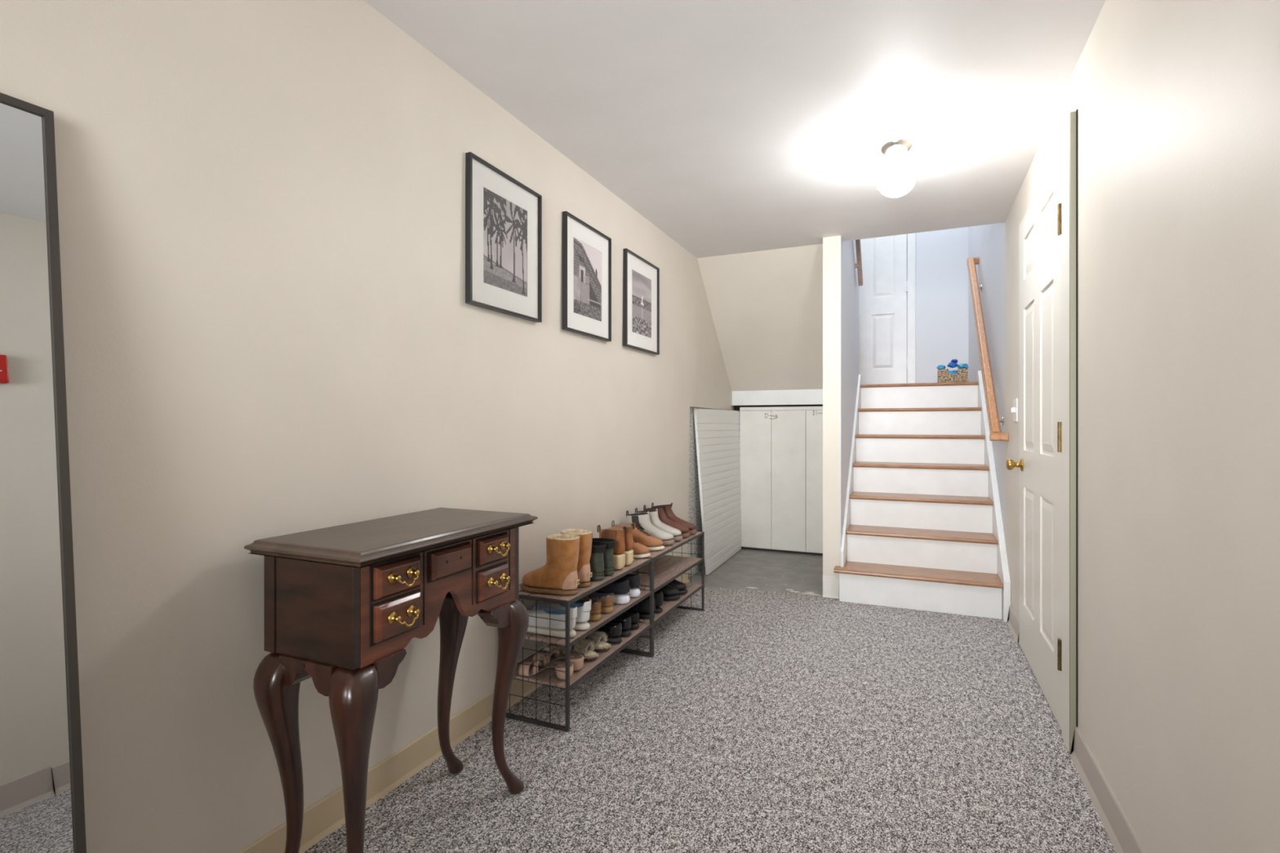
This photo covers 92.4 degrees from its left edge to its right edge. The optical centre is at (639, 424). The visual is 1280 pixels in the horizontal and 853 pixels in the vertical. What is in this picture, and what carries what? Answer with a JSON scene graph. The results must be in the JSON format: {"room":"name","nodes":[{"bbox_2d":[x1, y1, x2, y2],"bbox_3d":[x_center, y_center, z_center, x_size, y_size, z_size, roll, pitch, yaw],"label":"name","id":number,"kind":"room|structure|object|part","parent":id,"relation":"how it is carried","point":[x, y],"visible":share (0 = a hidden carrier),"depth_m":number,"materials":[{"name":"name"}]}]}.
{"room":"entrance hallway","nodes":[
{"label":"entrance hallway","id":0,"kind":"room"},
{"bbox_2d":[0,0,733,852],"bbox_3d":[-0.600,-0.038,2.318,0.220,2.257,6.850,0,0,24],"label":"wall","id":1,"kind":"structure","parent":0,"point":[270,330],"depth_m":1.46,"materials":[{"name":"beige paint"}]},
{"bbox_2d":[236,570,689,852],"bbox_3d":[-0.792,1.022,1.676,0.024,0.096,5.520,0,0,24],"label":"baseboard","id":2,"kind":"structure","parent":1,"relation":"attached to","point":[321,819],"depth_m":1.80,"materials":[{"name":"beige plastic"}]},
{"bbox_2d":[465,151,542,322],"bbox_3d":[-0.493,-0.666,2.271,0.022,0.508,0.435,0,0,24],"label":"framed picture","id":3,"kind":"object","parent":1,"relation":"attached to","point":[504,215],"visible":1,"depth_m":2.25,"materials":[{"name":"black"}]},
{"bbox_2d":[483,186,527,297],"bbox_3d":[-0.495,-0.666,2.272,0.001,0.335,0.268,0,0,24],"label":"print","id":4,"kind":"object","parent":3,"relation":"attached to","point":[504,223],"depth_m":2.26},
{"bbox_2d":[561,211,611,342],"bbox_3d":[-0.239,-0.666,2.841,0.022,0.508,0.432,0,0,24],"label":"framed picture","id":5,"kind":"object","parent":1,"relation":"attached to","point":[586,251],"visible":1,"depth_m":2.82,"materials":[{"name":"black"}]},
{"bbox_2d":[573,237,601,321],"bbox_3d":[-0.241,-0.666,2.842,0.001,0.335,0.268,0,0,24],"label":"print","id":6,"kind":"object","parent":5,"relation":"attached to","point":[587,260],"depth_m":2.84},
{"bbox_2d":[622,248,659,355],"bbox_3d":[0.013,-0.666,3.408,0.022,0.508,0.452,0,0,24],"label":"framed picture","id":7,"kind":"object","parent":1,"relation":"attached to","point":[641,277],"visible":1,"depth_m":3.40,"materials":[{"name":"black"}]},
{"bbox_2d":[631,269,651,337],"bbox_3d":[0.011,-0.666,3.409,0.001,0.335,0.268,0,0,24],"label":"print","id":8,"kind":"object","parent":7,"relation":"attached to","point":[641,285],"depth_m":3.40},
{"bbox_2d":[732,389,822,405],"bbox_3d":[1.221,-0.241,5.145,0.924,0.147,0.025,0,0,24],"label":"trim","id":9,"kind":"structure","parent":1,"relation":"attached to","point":[795,397],"depth_m":5.16,"materials":[{"name":"white paint"}]},
{"bbox_2d":[561,570,577,590],"bbox_3d":[-0.248,0.560,2.227,0.044,0.064,0.066,0,0,21],"label":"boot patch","id":10,"kind":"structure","parent":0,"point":[570,582],"depth_m":2.20,"materials":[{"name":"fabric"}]},
{"bbox_2d":[577,563,590,582],"bbox_3d":[-0.211,0.560,2.335,0.044,0.064,0.066,0,0,24],"label":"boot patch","id":11,"kind":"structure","parent":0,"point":[583,574],"depth_m":2.31,"materials":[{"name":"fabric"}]},
{"bbox_2d":[591,571,604,576],"bbox_3d":[-0.169,0.588,2.430,0.058,0.011,0.064,0,0,24],"label":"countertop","id":12,"kind":"structure","parent":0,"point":[593,574],"depth_m":2.41,"materials":[{"name":"green rubber"}]},
{"bbox_2d":[604,567,613,571],"bbox_3d":[-0.134,0.588,2.509,0.058,0.011,0.064,0,0,24],"label":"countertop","id":13,"kind":"structure","parent":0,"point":[611,569],"depth_m":2.49,"materials":[{"name":"green rubber"}]},
{"bbox_2d":[688,407,717,577],"bbox_3d":[0.494,0.482,4.853,0.160,1.215,1.330,0,0,24],"label":"wall","id":14,"kind":"structure","parent":0,"point":[695,510],"depth_m":4.43,"materials":[{"name":"paint"}]},
{"bbox_2d":[302,586,1115,852],"bbox_3d":[0.046,1.074,1.305,1.945,0.008,5.522,0,0,24],"label":"floor","id":15,"kind":"structure","parent":0,"point":[756,721],"depth_m":2.02,"materials":[{"name":"carpet"}]},
{"bbox_2d":[0,92,86,852],"bbox_3d":[-1.099,0.261,0.764,0.156,1.616,0.620,0,0,25],"label":"leaning mirror","id":16,"kind":"object","parent":15,"relation":"on","point":[42,809],"visible":1,"depth_m":1.01,"materials":[{"name":"grey metal"}]},
{"bbox_2d":[244,507,537,852],"bbox_3d":[-0.589,0.663,1.577,0.354,0.811,0.654,0,0,24],"label":"console table","id":17,"kind":"object","parent":15,"relation":"on","point":[343,604],"visible":1,"depth_m":1.35,"materials":[{"name":"brown wood"}]},
{"bbox_3d":[-0.799,0.786,1.369,0.084,0.564,0.104,0,0,24],"label":"leg","id":18,"kind":"part","parent":17,"relation":"part of","materials":[{"name":"brown wood"}]},
{"bbox_3d":[-0.598,0.786,1.282,0.092,0.564,0.092,0,0,24],"label":"leg","id":19,"kind":"part","parent":17,"relation":"part of","materials":[{"name":"brown wood"}]},
{"bbox_3d":[-0.540,0.425,1.365,0.028,0.079,0.129,0,0,24],"label":"drawer","id":20,"kind":"part","parent":17,"relation":"part of","materials":[{"name":"red wood"}]},
{"bbox_3d":[-0.540,0.338,1.365,0.028,0.068,0.129,0,0,24],"label":"drawer","id":21,"kind":"part","parent":17,"relation":"part of","materials":[{"name":"red wood"}]},
{"bbox_3d":[-0.515,0.426,1.354,0.026,0.038,0.081,0,0,24],"label":"handle","id":22,"kind":"part","parent":17,"relation":"part of","materials":[{"name":"gold metal"}]},
{"bbox_3d":[-0.515,0.338,1.354,0.026,0.038,0.081,0,0,24],"label":"handle","id":23,"kind":"part","parent":17,"relation":"part of","materials":[{"name":"gold metal"}]},
{"bbox_3d":[-0.471,0.338,1.521,0.028,0.064,0.142,0,0,24],"label":"drawer","id":24,"kind":"part","parent":17,"relation":"part of","materials":[{"name":"red wood"}]},
{"bbox_3d":[-0.576,0.786,1.873,0.084,0.564,0.104,0,0,24],"label":"leg","id":25,"kind":"part","parent":17,"relation":"part of","materials":[{"name":"brown wood"}]},
{"bbox_3d":[-0.402,0.428,1.675,0.028,0.077,0.122,0,0,24],"label":"drawer","id":26,"kind":"part","parent":17,"relation":"part of","materials":[{"name":"red wood"}]},
{"bbox_3d":[-0.402,0.339,1.675,0.028,0.066,0.122,0,0,24],"label":"drawer","id":27,"kind":"part","parent":17,"relation":"part of","materials":[{"name":"red wood"}]},
{"bbox_3d":[-0.378,0.428,1.664,0.026,0.038,0.081,0,0,24],"label":"handle","id":28,"kind":"part","parent":17,"relation":"part of","materials":[{"name":"gold metal"}]},
{"bbox_3d":[-0.378,0.338,1.664,0.026,0.038,0.081,0,0,24],"label":"handle","id":29,"kind":"part","parent":17,"relation":"part of","materials":[{"name":"gold metal"}]},
{"bbox_3d":[-0.376,0.786,1.781,0.092,0.564,0.092,0,0,24],"label":"leg","id":30,"kind":"part","parent":17,"relation":"part of","materials":[{"name":"brown wood"}]},
{"bbox_2d":[505,557,653,731],"bbox_3d":[-0.228,0.842,2.541,0.290,0.454,0.762,0,0,24],"label":"shoe rack","id":31,"kind":"object","parent":15,"relation":"on","point":[548,677],"visible":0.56,"depth_m":2.26,"materials":[{"name":"grey paint"}]},
{"bbox_2d":[517,646,573,679],"bbox_3d":[-0.348,0.857,2.235,0.223,0.113,0.074,0,0,18],"label":"sandal","id":32,"kind":"object","parent":31,"relation":"on","point":[528,670],"visible":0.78,"depth_m":2.22,"materials":[{"name":"brown leather"}]},
{"bbox_2d":[520,533,579,595],"bbox_3d":[-0.335,0.510,2.259,0.240,0.207,0.098,0,0,21],"label":"boot","id":33,"kind":"object","parent":31,"relation":"on","point":[558,575],"visible":1,"depth_m":2.21,"materials":[{"name":"brown leather"}]},
{"bbox_2d":[527,601,577,637],"bbox_3d":[-0.345,0.709,2.254,0.258,0.109,0.080,0,0,24],"label":"sneaker","id":34,"kind":"object","parent":31,"relation":"on","point":[536,625],"visible":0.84,"depth_m":2.21,"materials":[{"name":"white leather"}]},
{"bbox_2d":[531,644,583,671],"bbox_3d":[-0.316,0.857,2.321,0.223,0.113,0.074,0,0,23],"label":"sandal","id":35,"kind":"object","parent":31,"relation":"on","point":[577,660],"visible":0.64,"depth_m":2.29,"materials":[{"name":"brown leather"}]},
{"bbox_2d":[533,599,591,630],"bbox_3d":[-0.302,0.709,2.337,0.258,0.109,0.080,0,0,24],"label":"sneaker","id":36,"kind":"object","parent":31,"relation":"on","point":[584,610],"visible":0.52,"depth_m":2.28,"materials":[{"name":"white leather"}]},
{"bbox_2d":[542,528,592,586],"bbox_3d":[-0.295,0.510,2.373,0.240,0.207,0.098,0,0,24],"label":"boot","id":37,"kind":"object","parent":31,"relation":"on","point":[584,573],"visible":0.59,"depth_m":2.31,"materials":[{"name":"brown leather"}]},
{"bbox_3d":[-0.253,0.842,2.141,0.012,0.454,0.012,0,0,24],"label":"leg","id":38,"kind":"part","parent":31,"relation":"part of","materials":[{"name":"grey paint"}]},
{"bbox_2d":[542,639,599,661],"bbox_3d":[-0.272,0.874,2.424,0.249,0.080,0.113,0,0,21],"label":"slipper","id":39,"kind":"object","parent":31,"relation":"on","point":[584,647],"visible":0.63,"depth_m":2.39,"materials":[{"name":"brown"}]},
{"bbox_3d":[-0.272,0.896,2.423,0.248,0.026,0.096,0,0,21],"label":"fur trim","id":40,"kind":"part","parent":39,"relation":"part of","materials":[{"name":"beige fur"}]},
{"bbox_2d":[513,622,650,688],"bbox_3d":[-0.228,0.920,2.541,0.278,0.010,0.737,0,0,24],"label":"shelf","id":41,"kind":"object","parent":31,"relation":"attached to","point":[589,667],"depth_m":2.32,"materials":[{"name":"brown wood"}]},
{"bbox_3d":[-0.228,0.925,2.541,0.290,0.020,0.738,0,0,24],"label":"shelf rail","id":42,"kind":"part","parent":31,"relation":"part of","materials":[{"name":"grey paint"}]},
{"bbox_2d":[518,557,650,600],"bbox_3d":[-0.228,0.620,2.541,0.278,0.010,0.737,0,0,24],"label":"shelf","id":43,"kind":"object","parent":31,"relation":"attached to","point":[637,563],"depth_m":2.31,"materials":[{"name":"brown wood"}]},
{"bbox_3d":[-0.228,0.625,2.541,0.290,0.020,0.738,0,0,24],"label":"shelf rail","id":44,"kind":"part","parent":31,"relation":"part of","materials":[{"name":"grey paint"}]},
{"bbox_2d":[524,590,650,645],"bbox_3d":[-0.228,0.770,2.541,0.278,0.010,0.737,0,0,24],"label":"shelf","id":45,"kind":"object","parent":31,"relation":"attached to","point":[618,609],"depth_m":2.35,"materials":[{"name":"brown wood"}]},
{"bbox_2d":[574,598,601,620],"bbox_3d":[-0.262,0.725,2.443,0.240,0.077,0.082,0,0,24],"label":"shoe","id":46,"kind":"object","parent":31,"relation":"on","point":[595,615],"visible":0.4,"depth_m":2.38,"materials":[{"name":"brown leather"}]},
{"bbox_2d":[582,631,611,651],"bbox_3d":[-0.230,0.873,2.523,0.251,0.080,0.113,0,0,21],"label":"slipper","id":47,"kind":"object","parent":31,"relation":"on","point":[600,639],"visible":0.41,"depth_m":2.48,"materials":[{"name":"brown"}]},
{"bbox_3d":[-0.230,0.898,2.521,0.250,0.022,0.095,0,0,21],"label":"fur trim","id":48,"kind":"part","parent":47,"relation":"part of","materials":[{"name":"beige fur"}]},
{"bbox_2d":[589,542,605,580],"bbox_3d":[-0.249,0.543,2.467,0.244,0.140,0.077,0,0,24],"label":"boot","id":49,"kind":"object","parent":31,"relation":"on","point":[597,561],"visible":0.39,"depth_m":2.41,"materials":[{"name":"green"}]},
{"bbox_2d":[582,591,613,613],"bbox_3d":[-0.218,0.725,2.541,0.240,0.077,0.082,0,0,24],"label":"shoe","id":50,"kind":"object","parent":31,"relation":"on","point":[606,602],"visible":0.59,"depth_m":2.48,"materials":[{"name":"brown"}]},
{"bbox_2d":[591,537,615,575],"bbox_3d":[-0.214,0.543,2.545,0.244,0.140,0.077,0,0,24],"label":"boot","id":51,"kind":"object","parent":31,"relation":"on","point":[608,557],"visible":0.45,"depth_m":2.49,"materials":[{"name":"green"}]},
{"bbox_2d":[595,622,622,643],"bbox_3d":[-0.188,0.872,2.615,0.244,0.083,0.077,0,0,24],"label":"shoe","id":52,"kind":"object","parent":31,"relation":"on","point":[613,630],"visible":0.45,"depth_m":2.56,"materials":[{"name":"black leather"}]},
{"bbox_3d":[-0.228,0.775,2.541,0.290,0.020,0.738,0,0,24],"label":"shelf rail","id":53,"kind":"part","parent":31,"relation":"part of","materials":[{"name":"grey paint"}]},
{"bbox_2d":[594,578,630,604],"bbox_3d":[-0.165,0.712,2.670,0.265,0.103,0.084,0,0,24],"label":"shoe","id":54,"kind":"object","parent":31,"relation":"on","point":[619,588],"visible":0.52,"depth_m":2.61,"materials":[{"name":"black fabric"}]},
{"bbox_2d":[600,526,626,569],"bbox_3d":[-0.165,0.522,2.640,0.231,0.184,0.068,0,0,24],"label":"boot","id":55,"kind":"object","parent":31,"relation":"on","point":[617,534],"visible":0.62,"depth_m":2.59,"materials":[{"name":"leather"}]},
{"bbox_3d":[-0.141,0.482,2.595,0.091,0.080,0.006,0,0,24],"label":"knit panel","id":56,"kind":"part","parent":55,"relation":"part of","materials":[{"name":"brown leather"}]},
{"bbox_2d":[608,616,631,636],"bbox_3d":[-0.151,0.872,2.700,0.244,0.083,0.077,0,0,24],"label":"shoe","id":57,"kind":"object","parent":31,"relation":"on","point":[625,621],"visible":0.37,"depth_m":2.64,"materials":[{"name":"black leather"}]},
{"bbox_2d":[613,523,634,565],"bbox_3d":[-0.132,0.522,2.716,0.231,0.184,0.068,0,0,24],"label":"boot","id":58,"kind":"object","parent":31,"relation":"on","point":[628,543],"visible":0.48,"depth_m":2.66,"materials":[{"name":"leather"}]},
{"bbox_2d":[597,524,650,558],"bbox_3d":[-0.076,0.544,2.873,0.265,0.138,0.078,0,0,19],"label":"boot","id":59,"kind":"object","parent":31,"relation":"on","point":[640,550],"visible":0.26,"depth_m":2.82,"materials":[{"name":"beige leather"}]},
{"bbox_2d":[617,612,639,629],"bbox_3d":[-0.113,0.877,2.788,0.239,0.073,0.077,0,0,24],"label":"shoe","id":60,"kind":"object","parent":31,"relation":"on","point":[634,616],"visible":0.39,"depth_m":2.73,"materials":[{"name":"black leather"}]},
{"bbox_2d":[617,573,640,597],"bbox_3d":[-0.120,0.712,2.771,0.265,0.103,0.084,0,0,24],"label":"shoe","id":61,"kind":"object","parent":31,"relation":"on","point":[634,579],"visible":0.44,"depth_m":2.71,"materials":[{"name":"black fabric"}]},
{"bbox_3d":[0.052,0.842,2.827,0.012,0.454,0.012,0,0,24],"label":"leg","id":62,"kind":"part","parent":31,"relation":"part of","materials":[{"name":"grey paint"}]},
{"bbox_2d":[623,531,704,655],"bbox_3d":[0.083,0.842,3.239,0.290,0.454,0.762,0,0,24],"label":"shoe rack","id":63,"kind":"object","parent":15,"relation":"on","point":[667,568],"visible":0.45,"depth_m":3.22,"materials":[{"name":"grey paint"}]},
{"bbox_2d":[611,520,664,551],"bbox_3d":[-0.010,0.544,3.030,0.265,0.138,0.078,0,0,10],"label":"boot","id":64,"kind":"object","parent":63,"relation":"on","point":[653,543],"visible":0.56,"depth_m":3.00,"materials":[{"name":"beige leather"}]},
{"bbox_2d":[624,596,655,618],"bbox_3d":[-0.044,0.863,2.945,0.249,0.101,0.078,0,0,24],"label":"sneaker","id":65,"kind":"object","parent":63,"relation":"on","point":[644,605],"visible":0.28,"depth_m":2.89,"materials":[{"name":"black rubber"}]},
{"bbox_2d":[626,510,675,545],"bbox_3d":[0.053,0.530,3.167,0.262,0.165,0.080,0,0,19],"label":"boot","id":66,"kind":"object","parent":63,"relation":"on","point":[643,518],"visible":0.7,"depth_m":3.15,"materials":[{"name":"white leather"}]},
{"bbox_3d":[-0.007,0.502,3.152,0.079,0.074,0.005,0,0,19],"label":"elastic panel","id":67,"kind":"part","parent":66,"relation":"part of","materials":[{"name":"black fabric"}]},
{"bbox_3d":[0.058,0.842,2.840,0.012,0.454,0.012,0,0,24],"label":"leg","id":68,"kind":"part","parent":63,"relation":"part of","materials":[{"name":"grey paint"}]},
{"bbox_2d":[648,591,662,613],"bbox_3d":[-0.004,0.863,3.037,0.249,0.101,0.078,0,0,24],"label":"sneaker","id":69,"kind":"object","parent":63,"relation":"on","point":[658,596],"visible":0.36,"depth_m":2.98,"materials":[{"name":"black rubber"}]},
{"bbox_2d":[635,507,682,541],"bbox_3d":[0.100,0.530,3.273,0.262,0.165,0.080,0,0,18],"label":"boot","id":70,"kind":"object","parent":63,"relation":"on","point":[654,517],"visible":0.43,"depth_m":3.25,"materials":[{"name":"white leather"}]},
{"bbox_2d":[642,584,679,600],"bbox_3d":[0.086,0.856,3.241,0.261,0.113,0.085,0,0,18],"label":"trainer","id":71,"kind":"object","parent":63,"relation":"on","point":[670,593],"visible":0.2,"depth_m":3.19,"materials":[{"name":"black leather"}]},
{"bbox_2d":[628,555,702,591],"bbox_3d":[0.083,0.770,3.239,0.278,0.010,0.737,0,0,24],"label":"shelf","id":72,"kind":"object","parent":63,"relation":"attached to","point":[667,568],"depth_m":3.25,"materials":[{"name":"brown wood"}]},
{"bbox_2d":[643,505,690,537],"bbox_3d":[0.147,0.527,3.376,0.267,0.171,0.078,0,0,19],"label":"boot","id":73,"kind":"object","parent":63,"relation":"on","point":[663,517],"visible":0.43,"depth_m":3.35,"materials":[{"name":"brown leather"}]},
{"bbox_2d":[638,582,702,623],"bbox_3d":[0.083,0.920,3.239,0.278,0.010,0.737,0,0,24],"label":"shelf","id":74,"kind":"object","parent":63,"relation":"attached to","point":[667,606],"depth_m":3.14,"materials":[{"name":"brown wood"}]},
{"bbox_2d":[651,502,697,533],"bbox_3d":[0.193,0.527,3.478,0.267,0.171,0.078,0,0,20],"label":"boot","id":75,"kind":"object","parent":63,"relation":"on","point":[668,512],"visible":0.43,"depth_m":3.45,"materials":[{"name":"brown leather"}]},
{"bbox_2d":[647,531,702,557],"bbox_3d":[0.083,0.620,3.239,0.278,0.010,0.737,0,0,24],"label":"shelf","id":76,"kind":"object","parent":63,"relation":"attached to","point":[655,553],"depth_m":3.12,"materials":[{"name":"brown wood"}]},
{"bbox_2d":[666,579,687,595],"bbox_3d":[0.132,0.856,3.345,0.261,0.113,0.085,0,0,18],"label":"trainer","id":77,"kind":"object","parent":63,"relation":"on","point":[681,586],"visible":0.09,"depth_m":3.29,"materials":[{"name":"black leather"}]},
{"bbox_3d":[0.083,0.925,3.239,0.290,0.020,0.738,0,0,24],"label":"shelf rail","id":78,"kind":"part","parent":63,"relation":"part of","materials":[{"name":"grey paint"}]},
{"bbox_3d":[0.083,0.775,3.239,0.290,0.020,0.738,0,0,24],"label":"shelf rail","id":79,"kind":"part","parent":63,"relation":"part of","materials":[{"name":"grey paint"}]},
{"bbox_3d":[0.083,0.625,3.239,0.290,0.020,0.738,0,0,24],"label":"shelf rail","id":80,"kind":"part","parent":63,"relation":"part of","materials":[{"name":"grey paint"}]},
{"bbox_3d":[0.362,0.842,3.525,0.012,0.454,0.012,0,0,24],"label":"leg","id":81,"kind":"part","parent":63,"relation":"part of","materials":[{"name":"grey paint"}]},
{"bbox_2d":[833,370,1010,622],"bbox_3d":[1.903,0.329,4.221,0.920,1.480,1.580,0,0,24],"label":"staircase","id":82,"kind":"structure","parent":15,"relation":"on","point":[922,530],"depth_m":4.00,"materials":[{"name":"white paint"}]},
{"bbox_2d":[937,368,968,382],"bbox_3d":[2.447,-0.382,4.803,0.205,0.108,0.144,0,0,24],"label":"wicker basket","id":83,"kind":"object","parent":82,"relation":"on","point":[944,375],"visible":0.88,"depth_m":4.74,"materials":[{"name":"beige wicker"}]},
{"bbox_2d":[936,364,945,369],"bbox_3d":[2.371,-0.451,4.827,0.068,0.043,0.114,0,0,24],"label":"shoe cover","id":84,"kind":"object","parent":83,"relation":"in","point":[940,366],"visible":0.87,"depth_m":4.79,"materials":[{"name":"blue plastic"}]},
{"bbox_2d":[948,370,957,373],"bbox_3d":[2.449,-0.392,4.803,0.134,0.067,0.109,0,0,24],"label":"shoe cover","id":85,"kind":"object","parent":83,"relation":"in","point":[949,371],"visible":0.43,"depth_m":4.77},
{"bbox_2d":[947,362,958,368],"bbox_3d":[2.449,-0.467,4.795,0.084,0.045,0.094,0,0,24],"label":"shoe cover","id":86,"kind":"object","parent":85,"relation":"on","point":[952,365],"visible":1,"depth_m":4.77,"materials":[{"name":"blue plastic"}]},
{"bbox_2d":[957,363,968,368],"bbox_3d":[2.512,-0.455,4.769,0.077,0.047,0.119,0,0,24],"label":"shoe cover","id":87,"kind":"object","parent":83,"relation":"in","point":[962,366],"visible":0.94,"depth_m":4.73,"materials":[{"name":"blue plastic"}]},
{"bbox_2d":[363,0,1106,257],"bbox_3d":[0.039,-1.274,1.318,2.200,0.213,5.740,0,0,24],"label":"ceiling","id":88,"kind":"structure","parent":0,"point":[731,126],"depth_m":2.15,"materials":[{"name":"paint"}]},
{"bbox_2d":[875,137,917,197],"bbox_3d":[1.069,-1.060,2.556,0.158,0.215,0.158,0,0,24],"label":"ceiling lamp","id":89,"kind":"object","parent":88,"relation":"attached to","point":[897,176],"visible":1,"depth_m":2.51,"materials":[{"name":"white glass"}]},
{"bbox_2d":[697,244,822,391],"bbox_3d":[0.942,-0.763,4.719,1.088,1.127,1.210,0,0,24],"label":"ceiling","id":90,"kind":"structure","parent":0,"point":[766,306],"depth_m":4.54,"materials":[{"name":"beige paint"}]},
{"bbox_2d":[822,235,858,577],"bbox_3d":[1.474,-1.020,4.444,0.107,4.220,1.400,0,0,24],"label":"wall","id":91,"kind":"structure","parent":0,"point":[831,245],"depth_m":3.82,"materials":[{"name":"beige paint"}]},
{"bbox_2d":[822,575,839,598],"bbox_3d":[1.183,1.007,3.800,0.098,0.138,0.015,0,0,24],"label":"baseboard","id":92,"kind":"structure","parent":91,"relation":"attached to","point":[830,584],"depth_m":3.80,"materials":[{"name":"paint"}]},
{"bbox_2d":[854,239,862,286],"bbox_3d":[1.582,-1.442,4.495,0.050,0.715,0.738,0,0,24],"label":"handrail","id":93,"kind":"object","parent":91,"relation":"attached to","point":[859,265],"visible":0.43,"depth_m":4.67,"materials":[{"name":"wood"}]},
{"bbox_2d":[688,547,1002,618],"bbox_3d":[1.391,1.103,4.361,2.200,0.055,1.900,0,0,24],"label":"floor","id":94,"kind":"structure","parent":0,"point":[751,569],"depth_m":4.46,"materials":[{"name":"grey concrete"}]},
{"bbox_2d":[693,408,741,574],"bbox_3d":[0.639,0.474,4.845,0.102,1.191,1.028,0,0,24],"label":"louvered door","id":95,"kind":"structure","parent":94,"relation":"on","point":[717,431],"depth_m":4.75,"materials":[{"name":"white wood"}]},
{"bbox_2d":[906,226,968,383],"bbox_3d":[2.245,-1.630,6.280,2.200,3.000,0.100,0,0,24],"label":"wall","id":96,"kind":"structure","parent":0,"point":[941,271],"depth_m":5.93,"materials":[{"name":"white paint"}]},
{"bbox_2d":[858,234,908,384],"bbox_3d":[2.288,-1.345,6.195,0.776,2.030,0.049,0,0,24],"label":"door","id":97,"kind":"structure","parent":96,"relation":"in","point":[882,295],"depth_m":6.12,"materials":[{"name":"white paint"}]},
{"bbox_2d":[907,233,915,383],"bbox_3d":[2.666,-1.380,6.024,0.070,2.100,0.025,0,0,24],"label":"trim","id":98,"kind":"structure","parent":96,"relation":"attached to","point":[911,237],"depth_m":6.01,"materials":[{"name":"white paint"}]},
{"bbox_2d":[968,0,1279,852],"bbox_3d":[1.542,-1.020,2.132,0.115,4.220,8.250,0,0,24],"label":"wall","id":99,"kind":"structure","parent":0,"point":[1177,102],"depth_m":1.24,"materials":[{"name":"beige paint"}]},
{"bbox_2d":[966,257,1008,440],"bbox_3d":[2.346,-0.628,4.191,0.087,1.438,1.708,0,0,24],"label":"handrail","id":100,"kind":"object","parent":99,"relation":"attached to","point":[995,434],"visible":1,"depth_m":3.94,"materials":[{"name":"brown wood"}]},
{"bbox_2d":[1006,604,1019,644],"bbox_3d":[1.920,1.022,3.149,0.020,0.097,0.355,0,0,24],"label":"baseboard","id":101,"kind":"structure","parent":99,"relation":"attached to","point":[1012,622],"depth_m":3.16,"materials":[{"name":"beige wood"}]},
{"bbox_2d":[1010,398,1017,422],"bbox_3d":[1.919,-0.075,3.147,0.020,0.120,0.116,0,0,24],"label":"light switch","id":102,"kind":"object","parent":99,"relation":"attached to","point":[1014,410],"visible":1,"depth_m":3.12,"materials":[{"name":"white paint"}]},
{"bbox_2d":[1013,398,1017,422],"bbox_3d":[1.925,-0.075,3.144,0.007,0.120,0.116,0,0,24],"label":"switch plate","id":103,"kind":"object","parent":102,"relation":"attached to","point":[1015,401],"depth_m":3.11,"materials":[{"name":"white paint"}]},
{"bbox_2d":[1005,146,1062,730],"bbox_3d":[1.636,0.047,2.550,0.106,2.030,0.954,0,0,24],"label":"door","id":104,"kind":"structure","parent":99,"relation":"in","point":[1039,464],"depth_m":2.44,"materials":[{"name":"white paint"}]},
{"bbox_3d":[1.771,0.188,2.903,0.066,0.062,0.062,0,0,24],"label":"knob","id":105,"kind":"part","parent":104,"relation":"part of","materials":[{"name":"gold metal"}]},
{"bbox_2d":[1062,115,1069,751],"bbox_3d":[1.431,0.030,2.048,0.018,2.080,0.114,0,0,24],"label":"trim","id":106,"kind":"structure","parent":99,"relation":"attached to","point":[1065,131],"depth_m":2.05,"materials":[{"name":"white paint"}]},
{"bbox_2d":[1069,111,1075,754],"bbox_3d":[1.403,0.029,1.989,0.016,2.082,0.016,0,0,24],"label":"trim","id":107,"kind":"structure","parent":99,"relation":"attached to","point":[1073,114],"depth_m":1.98,"materials":[{"name":"beige wood"}]},
{"bbox_2d":[1075,109,1077,726],"bbox_3d":[1.410,-0.022,1.982,0.003,1.984,0.024,0,0,24],"label":"trim","id":108,"kind":"structure","parent":99,"relation":"attached to","point":[1077,109],"depth_m":1.97,"materials":[{"name":"black"}]},
{"bbox_2d":[1070,726,1146,852],"bbox_3d":[1.145,1.022,1.406,0.020,0.097,1.259,0,0,24],"label":"baseboard","id":109,"kind":"structure","parent":99,"relation":"attached to","point":[1123,838],"depth_m":1.67,"materials":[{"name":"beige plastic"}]},
{"bbox_3d":[1.244,-1.020,5.274,1.188,4.220,0.070,0,0,24],"label":"wall","id":110,"kind":"structure","parent":0,"visible":0},
{"bbox_2d":[733,404,822,554],"bbox_3d":[1.241,0.445,5.218,0.948,1.250,0.035,0,0,24],"label":"trim","id":111,"kind":"structure","parent":110,"relation":"attached to","point":[735,407],"depth_m":5.25,"materials":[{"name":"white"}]},
{"bbox_2d":[739,406,822,553],"bbox_3d":[1.261,0.453,5.156,0.859,1.210,0.052,0,0,24],"label":"door","id":112,"kind":"structure","parent":110,"relation":"in","point":[781,447],"depth_m":5.16,"materials":[{"name":"paint"}]},
{"bbox_3d":[1.257,-0.138,5.145,0.853,0.029,0.018,0,0,24],"label":"head rail","id":113,"kind":"part","parent":112,"relation":"part of","materials":[{"name":"paint"}]}
]}

